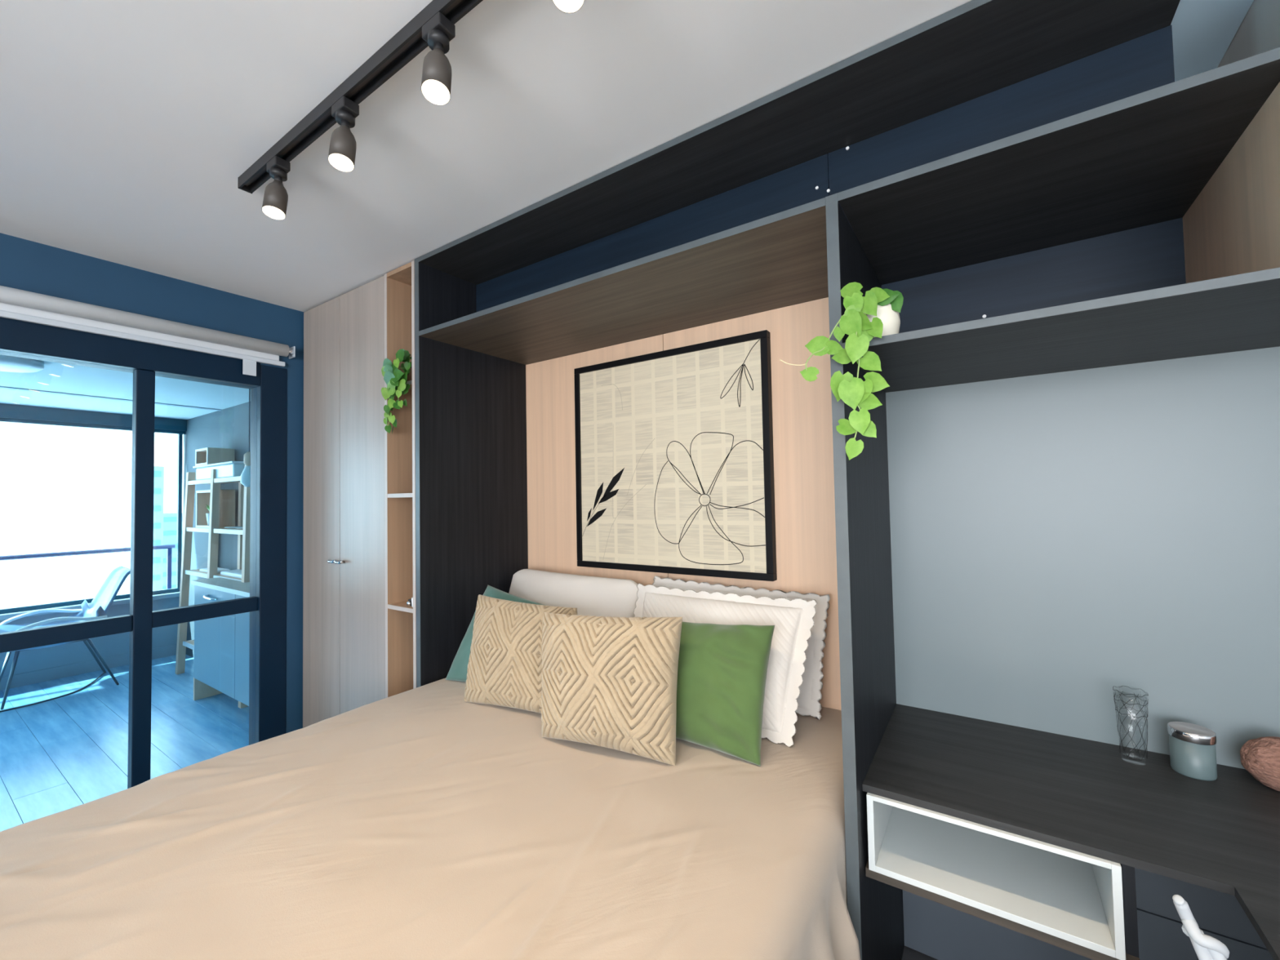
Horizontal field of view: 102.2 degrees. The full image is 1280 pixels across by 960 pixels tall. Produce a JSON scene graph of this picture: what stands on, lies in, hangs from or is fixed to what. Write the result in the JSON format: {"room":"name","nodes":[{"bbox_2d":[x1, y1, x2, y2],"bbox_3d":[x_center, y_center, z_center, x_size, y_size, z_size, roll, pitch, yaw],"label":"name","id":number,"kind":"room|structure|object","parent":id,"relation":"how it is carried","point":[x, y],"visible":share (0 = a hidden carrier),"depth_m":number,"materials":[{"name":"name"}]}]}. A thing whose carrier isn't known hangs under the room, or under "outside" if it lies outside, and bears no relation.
{"room":"bedroom","nodes":[
{"label":"bedroom","id":0,"kind":"room"},
{"bbox_2d":[0,403,186,690],"bbox_3d":[-5.694,0.537,3.289,0.190,2.330,4.320,-2,-2,34],"label":"wall","id":1,"kind":"structure","parent":0,"point":[33,666],"depth_m":4.46,"materials":[{"name":"blue"}]},
{"bbox_2d":[0,544,175,588],"bbox_3d":[-5.850,1.064,3.384,0.250,0.910,4.320,-2,-2,34],"label":"railing","id":2,"kind":"object","parent":1,"relation":"attached to","point":[168,547],"visible":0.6,"depth_m":4.70,"materials":[{"name":"blue"}]},
{"bbox_2d":[0,417,186,613],"bbox_3d":[-5.699,0.267,3.298,0.050,1.570,4.320,-2,-2,34],"label":"window","id":3,"kind":"structure","parent":1,"relation":"in","point":[180,458],"depth_m":4.75,"materials":[{"name":"blue"}]},
{"bbox_2d":[0,653,248,831],"bbox_3d":[-4.183,1.668,2.329,3.550,0.150,4.450,-2,-2,34],"label":"floor","id":4,"kind":"structure","parent":0,"point":[69,751],"depth_m":3.25,"materials":[{"name":"grey wood"}]},
{"bbox_2d":[0,672,104,712],"bbox_3d":[-4.516,1.644,3.951,0.265,0.016,0.979,-1,-2,4],"label":"power cable","id":5,"kind":"object","parent":4,"relation":"on","point":[100,676],"visible":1,"depth_m":3.86,"materials":[{"name":"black plastic"}]},
{"bbox_2d":[0,565,130,710],"bbox_3d":[-4.591,1.197,4.074,0.612,0.919,0.858,-2,-2,34],"label":"lounge chair","id":6,"kind":"object","parent":4,"relation":"on","point":[108,590],"visible":0.72,"depth_m":4.18,"materials":[{"name":"blue"}]},
{"bbox_2d":[175,465,250,708],"bbox_3d":[-3.330,0.776,4.147,1.450,1.720,0.240,-2,-2,34],"label":"wooden rack","id":7,"kind":"object","parent":4,"relation":"on","point":[244,493],"visible":0.49,"depth_m":4.20,"materials":[{"name":"brown wood"}]},
{"bbox_2d":[199,567,229,573],"bbox_3d":[-3.535,0.750,4.292,0.300,0.022,0.120,-2,-2,34],"label":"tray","id":8,"kind":"object","parent":7,"relation":"on","point":[204,570],"visible":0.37,"depth_m":4.25,"materials":[{"name":"white"}]},
{"bbox_2d":[195,489,235,528],"bbox_3d":[-3.564,0.242,4.334,0.360,0.312,0.159,-2,-2,34],"label":"wooden box","id":9,"kind":"object","parent":7,"relation":"on","point":[227,504],"visible":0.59,"depth_m":4.29,"materials":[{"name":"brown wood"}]},
{"bbox_2d":[205,504,209,525],"bbox_3d":[-3.561,0.288,4.298,0.099,0.177,0.086,-2,-2,34],"label":"potted plant","id":10,"kind":"object","parent":9,"relation":"on","point":[208,508],"visible":0.27,"depth_m":4.27,"materials":[{"name":"green plant"}]},
{"bbox_2d":[192,461,244,479],"bbox_3d":[-3.362,-0.066,4.195,0.850,0.122,0.195,-2,-2,34],"label":"plastic tub","id":11,"kind":"object","parent":7,"relation":"on","point":[229,468],"visible":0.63,"depth_m":4.03,"materials":[{"name":"white plastic"}]},
{"bbox_2d":[195,447,235,466],"bbox_3d":[-3.581,-0.189,4.351,0.280,0.140,0.184,-2,-2,34],"label":"wooden box","id":12,"kind":"object","parent":11,"relation":"on","point":[207,455],"visible":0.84,"depth_m":4.29,"materials":[{"name":"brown wood"}]},
{"bbox_2d":[220,568,241,578],"bbox_3d":[-3.072,0.727,3.987,0.490,0.032,0.130,-2,-2,34],"label":"dish","id":13,"kind":"object","parent":7,"relation":"on","point":[233,573],"visible":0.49,"depth_m":3.98,"materials":[{"name":"white ceramic"}]},
{"bbox_2d":[225,526,241,528],"bbox_3d":[-3.218,0.377,4.086,0.120,0.014,0.120,-2,-2,34],"label":"saucer","id":14,"kind":"object","parent":7,"relation":"on","point":[227,527],"visible":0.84,"depth_m":4.05,"materials":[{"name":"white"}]},
{"bbox_2d":[191,577,249,706],"bbox_3d":[-2.544,1.160,3.508,1.650,0.880,0.416,-2,-2,34],"label":"base cabinet","id":15,"kind":"object","parent":4,"relation":"on","point":[222,643],"visible":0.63,"depth_m":3.53,"materials":[{"name":"white wood"}]},
{"bbox_2d":[192,577,249,592],"bbox_3d":[-2.543,0.736,3.536,1.650,0.030,0.383,-2,-2,34],"label":"countertop","id":16,"kind":"structure","parent":15,"relation":"on","point":[238,585],"depth_m":3.65,"materials":[{"name":"white"}]},
{"bbox_2d":[0,360,248,419],"bbox_3d":[-4.268,-0.744,2.434,3.495,0.120,4.450,-2,-2,34],"label":"ceiling","id":17,"kind":"structure","parent":0,"point":[59,377],"depth_m":3.81,"materials":[{"name":"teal paint"}]},
{"bbox_2d":[0,355,44,372],"bbox_3d":[-3.597,-0.660,2.867,0.380,0.045,0.380,-2,-2,34],"label":"ceiling lamp","id":18,"kind":"object","parent":17,"relation":"attached to","point":[7,363],"visible":0.92,"depth_m":2.90,"materials":[{"name":"white"}]},
{"bbox_2d":[240,388,250,487],"bbox_3d":[-2.790,-0.310,3.689,0.104,0.720,0.104,-2,-2,34],"label":"pendant bulb","id":19,"kind":"object","parent":17,"relation":"hanging from","point":[245,477],"visible":0.59,"depth_m":3.65,"materials":[{"name":"blue"}]},
{"bbox_2d":[244,451,250,466],"bbox_3d":[-2.787,-0.150,3.683,0.064,0.100,0.064,-2,-2,34],"label":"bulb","id":20,"kind":"object","parent":19,"relation":"attached to","point":[246,455],"depth_m":3.66,"materials":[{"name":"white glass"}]},
{"bbox_2d":[0,232,304,733],"bbox_3d":[-2.805,0.307,1.278,0.150,2.450,5.000,-2,-2,34],"label":"wall","id":21,"kind":"structure","parent":0,"point":[28,265],"depth_m":2.41,"materials":[{"name":"blue paint"}]},
{"bbox_2d":[0,317,287,788],"bbox_3d":[-2.664,0.460,1.449,0.124,2.150,2.925,-2,-2,34],"label":"door","id":22,"kind":"structure","parent":21,"relation":"in","point":[266,604],"depth_m":2.24,"materials":[{"name":"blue metal"}]},
{"bbox_2d":[0,285,295,376],"bbox_3d":[-2.605,-0.619,1.431,0.075,0.180,2.947,-2,-2,34],"label":"roller blind","id":23,"kind":"object","parent":21,"relation":"attached to","point":[19,304],"visible":1,"depth_m":2.16,"materials":[{"name":"white fabric"}]},
{"bbox_2d":[182,401,250,657],"bbox_3d":[-3.042,0.516,4.182,3.495,2.330,0.120,-2,-2,34],"label":"wall","id":24,"kind":"structure","parent":0,"point":[227,428],"depth_m":4.68,"materials":[{"name":"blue paint"}]},
{"bbox_2d":[0,386,222,410],"bbox_3d":[-4.932,-0.657,2.800,0.060,0.008,4.320,-2,-2,34],"label":"trim","id":25,"kind":"structure","parent":24,"relation":"attached to","point":[1,387],"depth_m":3.93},
{"bbox_2d":[0,0,1253,311],"bbox_3d":[-0.517,-1.059,-0.234,5.725,0.106,5.000,-2,-2,34],"label":"ceiling","id":26,"kind":"structure","parent":0,"point":[129,129],"depth_m":1.33,"materials":[{"name":"paint"}]},
{"bbox_2d":[237,0,483,194],"bbox_3d":[-0.191,-0.962,0.913,2.516,0.034,0.037,-2,-2,34],"label":"ceiling track","id":27,"kind":"object","parent":26,"relation":"attached to","point":[408,42],"visible":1,"depth_m":1.22,"materials":[{"name":"black metal"}]},
{"bbox_2d":[262,155,290,219],"bbox_3d":[-1.038,-0.829,1.467,0.070,0.163,0.064,-2,-2,34],"label":"track spotlight","id":28,"kind":"object","parent":27,"relation":"attached to","point":[274,206],"visible":1,"depth_m":1.46,"materials":[{"name":"black metal"}]},
{"bbox_2d":[328,96,359,172],"bbox_3d":[-0.726,-0.842,1.258,0.070,0.163,0.064,-2,-2,34],"label":"track spotlight","id":29,"kind":"object","parent":27,"relation":"attached to","point":[343,145],"visible":1,"depth_m":1.25,"materials":[{"name":"black metal"}]},
{"bbox_2d":[421,12,455,105],"bbox_3d":[-0.415,-0.855,1.049,0.070,0.163,0.064,-2,-2,34],"label":"track spotlight","id":30,"kind":"object","parent":27,"relation":"attached to","point":[438,31],"visible":1,"depth_m":1.04,"materials":[{"name":"black metal"}]},
{"bbox_2d":[552,0,584,13],"bbox_3d":[-0.122,-0.867,0.852,0.070,0.163,0.064,-2,-2,34],"label":"track spotlight","id":31,"kind":"object","parent":27,"relation":"attached to","point":[565,6],"visible":1,"depth_m":0.85,"materials":[{"name":"black metal"}]},
{"bbox_2d":[902,946,937,959],"bbox_3d":[-0.406,1.484,-0.359,5.575,0.100,5.000,-2,-2,34],"label":"floor","id":32,"kind":"structure","parent":0,"point":[908,953],"depth_m":1.60,"materials":[{"name":"grey wood"}]},
{"bbox_2d":[302,275,385,728],"bbox_3d":[-1.266,0.328,2.698,0.765,2.443,0.644,-2,-2,34],"label":"wardrobe","id":33,"kind":"object","parent":32,"relation":"on","point":[344,523],"visible":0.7,"depth_m":2.45,"materials":[{"name":"brown wood"}]},
{"bbox_2d":[384,260,416,697],"bbox_3d":[-0.845,0.311,2.435,0.224,2.443,0.610,-2,-2,34],"label":"shelf column","id":34,"kind":"structure","parent":32,"relation":"on","point":[399,283],"depth_m":2.28,"materials":[{"name":"brown wood"}]},
{"bbox_2d":[381,348,412,433],"bbox_3d":[-0.990,-0.404,2.266,0.225,0.412,0.224,-2,-2,34],"label":"trailing plant","id":35,"kind":"object","parent":34,"relation":"on","point":[395,380],"visible":0.7,"depth_m":2.20,"materials":[{"name":"green plant"}]},
{"bbox_2d":[406,598,411,606],"bbox_3d":[-0.955,0.518,2.183,0.057,0.028,0.048,-2,-2,34],"label":"case","id":36,"kind":"object","parent":34,"relation":"on","point":[409,602],"visible":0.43,"depth_m":2.17,"materials":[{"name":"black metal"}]},
{"bbox_2d":[414,193,904,959],"bbox_3d":[-0.050,0.277,1.901,1.686,2.447,0.610,-2,-2,34],"label":"surround","id":37,"kind":"object","parent":32,"relation":"on","point":[495,486],"visible":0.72,"depth_m":1.87,"materials":[{"name":"grey laminate"}]},
{"bbox_2d":[573,329,777,581],"bbox_3d":[0.097,-0.076,2.136,0.924,0.911,0.038,-2,-2,34],"label":"wall picture","id":38,"kind":"object","parent":37,"relation":"attached to","point":[674,456],"visible":1,"depth_m":2.08,"materials":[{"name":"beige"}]},
{"bbox_2d":[418,0,1180,311],"bbox_3d":[0.131,-0.805,1.645,2.287,0.308,0.351,-2,-2,34],"label":"shelf","id":39,"kind":"object","parent":37,"relation":"on","point":[975,73],"visible":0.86,"depth_m":1.38,"materials":[{"name":"grey laminate"}]},
{"bbox_2d":[862,703,1279,959],"bbox_3d":[0.982,1.064,0.650,1.367,0.753,1.509,-2,-2,34],"label":"desk","id":40,"kind":"object","parent":32,"relation":"on","point":[1222,834],"visible":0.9,"depth_m":1.14,"materials":[{"name":"grey laminate"}]},
{"bbox_2d":[865,792,1139,959],"bbox_3d":[0.855,0.822,1.277,0.469,0.192,0.500,-2,-2,34],"label":"cubby","id":41,"kind":"object","parent":40,"relation":"attached to","point":[1071,900],"visible":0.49,"depth_m":1.13,"materials":[{"name":"white laminate"}]},
{"bbox_2d":[902,867,1273,959],"bbox_3d":[1.391,1.082,1.274,1.346,0.730,0.017,-2,-2,34],"label":"drawer","id":42,"kind":"object","parent":40,"relation":"attached to","point":[937,931],"visible":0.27,"depth_m":1.33,"materials":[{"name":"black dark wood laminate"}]},
{"bbox_2d":[1112,685,1148,764],"bbox_3d":[1.235,0.616,1.296,0.065,0.175,0.065,-2,-2,34],"label":"glass vase","id":43,"kind":"object","parent":40,"relation":"on","point":[1114,695],"visible":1,"depth_m":1.29,"materials":[{"name":"clear glass"}]},
{"bbox_2d":[1167,721,1217,781],"bbox_3d":[1.323,0.648,1.237,0.081,0.104,0.081,-2,-2,34],"label":"canister","id":44,"kind":"object","parent":40,"relation":"on","point":[1193,750],"visible":1,"depth_m":1.21,"materials":[{"name":"grey ceramic"}]},
{"bbox_2d":[1240,736,1279,791],"bbox_3d":[1.444,0.636,1.155,0.133,0.114,0.092,-2,-2,34],"label":"ball","id":45,"kind":"object","parent":40,"relation":"on","point":[1260,757],"visible":1,"depth_m":1.16,"materials":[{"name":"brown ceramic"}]},
{"bbox_2d":[1172,894,1229,959],"bbox_3d":[0.607,1.006,0.555,0.280,0.878,0.431,-2,-2,34],"label":"sculpture","id":46,"kind":"object","parent":32,"relation":"on","point":[1206,947],"visible":1,"depth_m":0.69,"materials":[{"name":"white ceramic"}]},
{"bbox_2d":[861,246,1279,768],"bbox_3d":[0.920,0.250,1.690,5.575,2.450,0.120,-2,-2,34],"label":"wall","id":47,"kind":"structure","parent":0,"point":[1059,540],"depth_m":1.40,"materials":[{"name":"grey paint"}]},
{"bbox_2d":[837,47,1279,392],"bbox_3d":[1.131,-0.500,1.119,1.197,0.374,0.616,-2,-2,34],"label":"shelf unit","id":48,"kind":"object","parent":47,"relation":"attached to","point":[1055,246],"visible":0.92,"depth_m":1.19,"materials":[{"name":"grey laminate"}]},
{"bbox_2d":[779,281,903,460],"bbox_3d":[0.476,-0.246,1.170,0.273,0.407,0.146,-1,-2,-6],"label":"trailing plant","id":49,"kind":"object","parent":48,"relation":"on","point":[870,316],"visible":0.96,"depth_m":1.14,"materials":[{"name":"green plant"}]},
{"bbox_2d":[1182,81,1279,283],"bbox_3d":[1.424,-0.511,0.927,0.496,0.336,0.607,-2,-2,34],"label":"panel","id":50,"kind":"object","parent":48,"relation":"on","point":[1232,228],"visible":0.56,"depth_m":1.01,"materials":[{"name":"beige wood"}]},
{"bbox_2d":[1217,0,1279,67],"bbox_3d":[1.443,-0.854,0.921,0.435,0.308,0.607,-2,-2,34],"label":"base cabinet","id":51,"kind":"object","parent":48,"relation":"on","point":[1259,33],"visible":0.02,"depth_m":1.07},
{"label":"outside","id":52,"kind":"structure","parent":0,"visible":0},
{"bbox_2d":[0,582,124,608],"bbox_3d":[-130.698,37.417,99.233,270.000,0.500,420.000,-2,-2,34],"label":"ground","id":53,"kind":"structure","parent":52,"point":[22,599],"depth_m":184.09,"materials":[{"name":"white"}]},
{"bbox_2d":[124,457,131,594],"bbox_3d":[-62.328,15.965,64.093,6.060,37.500,1.300,-2,-2,34],"label":"building","id":54,"kind":"structure","parent":53,"relation":"on","point":[128,461],"depth_m":65.41,"materials":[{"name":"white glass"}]},
{"bbox_2d":[124,466,164,594],"bbox_3d":[-44.327,16.335,46.009,6.060,34.900,1.200,-2,-2,34],"label":"building","id":55,"kind":"structure","parent":53,"relation":"on","point":[158,489],"depth_m":45.11,"materials":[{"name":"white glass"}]},
{"bbox_2d":[162,512,182,589],"bbox_3d":[-53.911,19.075,58.489,6.060,30.600,2.300,-2,-2,34],"label":"building","id":56,"kind":"structure","parent":53,"relation":"on","point":[170,519],"depth_m":57.02,"materials":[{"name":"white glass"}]},
{"bbox_3d":[-0.410,1.143,1.311,1.570,0.690,1.915,-2,-2,34],"label":"bed","id":57,"kind":"object","parent":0,"visible":0},
{"bbox_2d":[0,678,861,959],"bbox_3d":[-0.426,1.026,1.292,1.754,0.518,1.982,-2,-2,34],"label":"sheet","id":58,"kind":"object","parent":57,"relation":"on","point":[424,822],"visible":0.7,"depth_m":1.07,"materials":[{"name":"beige fabric"}]},
{"bbox_2d":[444,584,546,681],"bbox_3d":[-0.528,0.624,2.051,0.485,0.356,0.225,-2,-2,34],"label":"cushion","id":59,"kind":"object","parent":58,"relation":"on","point":[458,670],"visible":0.16,"depth_m":2.08,"materials":[{"name":"green fabric"}]},
{"bbox_2d":[463,594,577,713],"bbox_3d":[-0.414,0.618,1.848,0.553,0.353,0.216,-2,-2,25],"label":"cushion","id":60,"kind":"object","parent":58,"relation":"on","point":[504,668],"visible":0.7,"depth_m":1.81,"materials":[{"name":"fabric"}]},
{"bbox_2d":[508,568,638,617],"bbox_3d":[-0.321,0.600,2.215,0.754,0.383,0.212,-2,-2,34],"label":"pillow","id":61,"kind":"object","parent":58,"relation":"on","point":[593,596],"visible":0.38,"depth_m":2.15,"materials":[{"name":"white fabric"}]},
{"bbox_2d":[541,612,682,765],"bbox_3d":[-0.121,0.595,1.566,0.540,0.368,0.220,-2,-2,27],"label":"cushion","id":62,"kind":"object","parent":58,"relation":"on","point":[607,682],"visible":1,"depth_m":1.48,"materials":[{"name":"fabric"}]},
{"bbox_2d":[675,622,774,766],"bbox_3d":[0.165,0.601,1.577,0.482,0.340,0.205,-2,-2,36],"label":"cushion","id":63,"kind":"object","parent":58,"relation":"on","point":[722,668],"visible":0.73,"depth_m":1.47,"materials":[{"name":"fabric"}]},
{"bbox_2d":[633,583,817,747],"bbox_3d":[0.223,0.579,1.735,0.703,0.398,0.186,-3,-2,38],"label":"pillow","id":64,"kind":"object","parent":58,"relation":"on","point":[793,620],"visible":0.34,"depth_m":1.61,"materials":[{"name":"white fabric"}]},
{"bbox_2d":[652,575,830,719],"bbox_3d":[0.322,0.580,1.873,0.701,0.400,0.108,-2,-2,34],"label":"pillow","id":65,"kind":"object","parent":58,"relation":"on","point":[809,698],"visible":0.12,"depth_m":1.71,"materials":[{"name":"white fabric"}]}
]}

